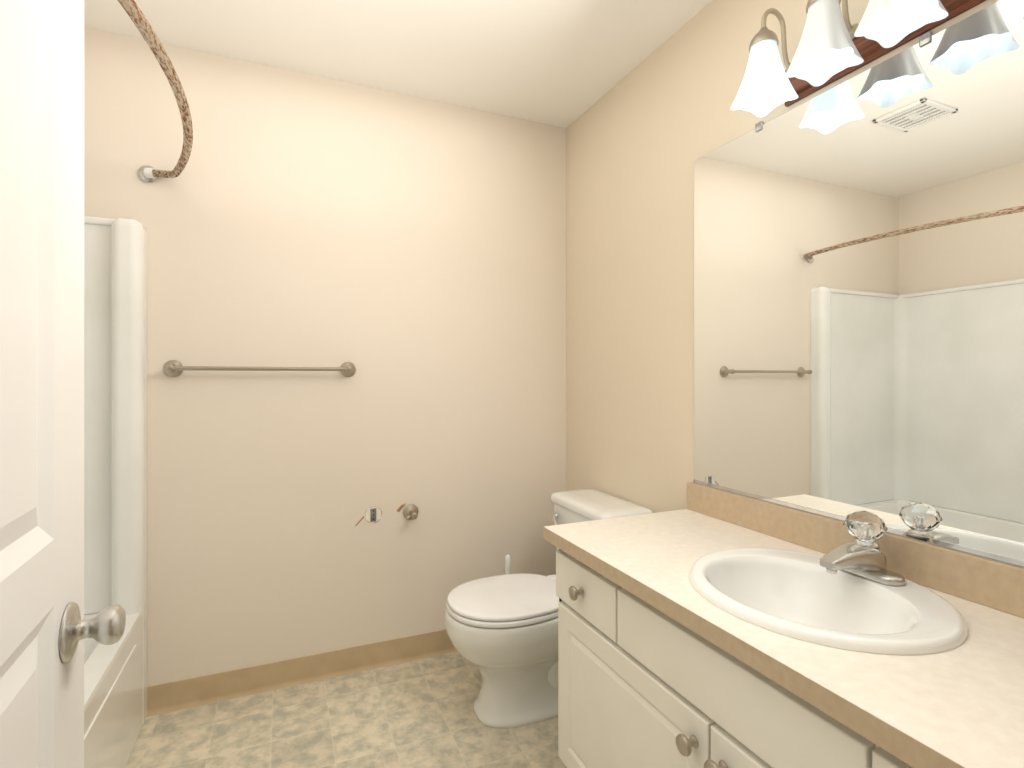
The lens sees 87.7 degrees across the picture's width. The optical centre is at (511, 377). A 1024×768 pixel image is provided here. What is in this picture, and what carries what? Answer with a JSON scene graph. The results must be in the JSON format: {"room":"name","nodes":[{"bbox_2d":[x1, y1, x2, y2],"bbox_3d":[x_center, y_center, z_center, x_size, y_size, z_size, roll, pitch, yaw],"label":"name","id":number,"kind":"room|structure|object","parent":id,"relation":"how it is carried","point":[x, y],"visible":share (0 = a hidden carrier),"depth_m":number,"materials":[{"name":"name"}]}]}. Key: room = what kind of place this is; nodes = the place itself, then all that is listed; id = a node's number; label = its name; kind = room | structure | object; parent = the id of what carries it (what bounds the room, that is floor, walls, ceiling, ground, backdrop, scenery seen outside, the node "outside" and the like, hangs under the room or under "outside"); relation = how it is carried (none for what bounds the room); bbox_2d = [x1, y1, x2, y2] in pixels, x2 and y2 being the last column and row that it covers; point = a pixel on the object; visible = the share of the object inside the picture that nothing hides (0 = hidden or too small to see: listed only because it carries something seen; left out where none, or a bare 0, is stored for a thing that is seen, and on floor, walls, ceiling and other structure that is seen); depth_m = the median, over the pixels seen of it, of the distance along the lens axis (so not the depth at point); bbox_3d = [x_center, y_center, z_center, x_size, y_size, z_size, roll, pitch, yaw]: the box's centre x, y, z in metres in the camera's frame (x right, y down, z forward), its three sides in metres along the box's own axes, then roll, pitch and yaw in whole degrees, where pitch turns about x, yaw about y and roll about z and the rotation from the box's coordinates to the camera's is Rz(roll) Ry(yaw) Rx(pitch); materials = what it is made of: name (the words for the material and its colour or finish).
{"room":"bathroom","nodes":[
{"label":"bathroom","id":0,"kind":"room"},
{"bbox_2d":[84,27,565,686],"bbox_3d":[-0.943,0.000,2.154,2.870,2.440,0.120,0,0,-23],"label":"wall","id":1,"kind":"structure","parent":0,"point":[404,253],"depth_m":2.17,"materials":[{"name":"paint"}]},
{"bbox_2d":[118,0,192,181],"bbox_3d":[-0.928,-0.708,1.270,0.252,0.113,1.520,0,0,-23],"label":"shower rod","id":2,"kind":"object","parent":1,"relation":"attached to","point":[146,173],"visible":1,"depth_m":1.29,"materials":[{"name":"brown metal"}]},
{"bbox_2d":[163,360,355,376],"bbox_3d":[-0.947,-0.033,2.047,0.678,0.062,0.071,0,0,-23],"label":"towel bar","id":3,"kind":"object","parent":1,"relation":"attached to","point":[173,368],"visible":1,"depth_m":1.99,"materials":[{"name":"silver metal"}]},
{"bbox_2d":[355,503,417,525],"bbox_3d":[-0.515,0.580,2.229,0.266,0.076,0.079,0,0,-23],"label":"toilet paper holder","id":4,"kind":"object","parent":1,"relation":"attached to","point":[374,514],"visible":1,"depth_m":2.25,"materials":[{"name":"silver metal"}]},
{"bbox_2d":[125,651,566,767],"bbox_3d":[-0.304,1.250,0.669,2.870,0.060,3.370,0,0,-23],"label":"floor","id":5,"kind":"structure","parent":0,"point":[419,713],"depth_m":1.84,"materials":[{"name":"tile"}]},
{"bbox_2d":[84,216,146,767],"bbox_3d":[-1.411,0.333,1.062,0.857,1.775,1.512,0,0,-23],"label":"shower surround","id":6,"kind":"object","parent":5,"relation":"on","point":[115,444],"visible":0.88,"depth_m":1.84,"materials":[{"name":"plastic"}]},
{"bbox_2d":[146,629,456,716],"bbox_3d":[-0.091,1.169,1.252,1.727,0.102,2.211,0,0,-23],"label":"baseboard","id":7,"kind":"structure","parent":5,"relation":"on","point":[196,691],"depth_m":2.11,"materials":[{"name":"beige wood"}]},
{"bbox_2d":[505,555,510,573],"bbox_3d":[-0.017,0.989,2.279,0.104,0.462,0.104,0,0,-23],"label":"toilet brush","id":8,"kind":"object","parent":5,"relation":"on","point":[508,564],"visible":0.21,"depth_m":2.27,"materials":[{"name":"white plastic"}]},
{"bbox_2d":[445,489,652,728],"bbox_3d":[0.112,0.852,2.019,0.744,0.737,0.442,0,0,-23],"label":"toilet","id":9,"kind":"object","parent":5,"relation":"on","point":[502,631],"visible":0.54,"depth_m":1.88,"materials":[{"name":"ceramic"}]},
{"bbox_2d":[543,506,1023,767],"bbox_3d":[0.609,0.832,1.081,0.572,0.775,1.336,0,0,-23],"label":"bathroom vanity","id":10,"kind":"object","parent":5,"relation":"on","point":[709,627],"depth_m":1.02,"materials":[{"name":"white wood"}]},
{"bbox_2d":[688,547,968,677],"bbox_3d":[0.616,0.502,1.098,0.460,0.152,0.500,0,0,-23],"label":"sink","id":11,"kind":"object","parent":10,"relation":"in","point":[848,623],"depth_m":1.07,"materials":[{"name":"ceramic"}]},
{"bbox_2d":[807,522,914,589],"bbox_3d":[0.726,0.376,1.146,0.155,0.103,0.160,0,0,-23],"label":"faucet","id":12,"kind":"object","parent":10,"relation":"on","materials":[{"name":"silver metal"}]},
{"bbox_2d":[84,0,711,127],"bbox_3d":[-0.304,-1.250,0.669,2.870,0.060,3.370,0,0,-23],"label":"ceiling","id":13,"kind":"structure","parent":0,"point":[563,63],"depth_m":1.92,"materials":[{"name":"paint"}]},
{"bbox_2d":[566,0,998,512],"bbox_3d":[0.961,0.000,1.143,0.120,2.440,3.241,0,0,-23],"label":"wall","id":14,"kind":"structure","parent":0,"point":[646,133],"depth_m":2.02,"materials":[{"name":"paint"}]},
{"bbox_2d":[687,482,1023,609],"bbox_3d":[0.862,0.399,1.190,0.020,0.090,1.336,0,0,-23],"label":"backsplash","id":15,"kind":"structure","parent":14,"relation":"attached to","point":[993,580],"depth_m":1.16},
{"bbox_2d":[693,0,1023,567],"bbox_3d":[0.871,-0.192,1.186,0.010,1.092,1.310,0,0,-23],"label":"mirror","id":16,"kind":"object","parent":14,"relation":"attached to","point":[859,292],"visible":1,"depth_m":1.23,"materials":[{"name":"clear glass"}]},
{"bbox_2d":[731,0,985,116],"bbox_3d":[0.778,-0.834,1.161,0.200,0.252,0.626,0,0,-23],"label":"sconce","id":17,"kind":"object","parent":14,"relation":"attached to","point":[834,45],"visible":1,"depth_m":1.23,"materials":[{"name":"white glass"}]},
{"bbox_3d":[0.146,0.167,0.090,0.890,2.105,0.139,0,0,-23],"label":"door frame","id":18,"kind":"structure","parent":0,"visible":0},
{"bbox_2d":[0,0,125,767],"bbox_3d":[-0.414,0.193,0.329,0.146,2.030,0.774,0,0,-23],"label":"door","id":19,"kind":"structure","parent":18,"relation":"attached to","point":[46,628],"depth_m":0.57,"materials":[{"name":"white paint"}]}
]}

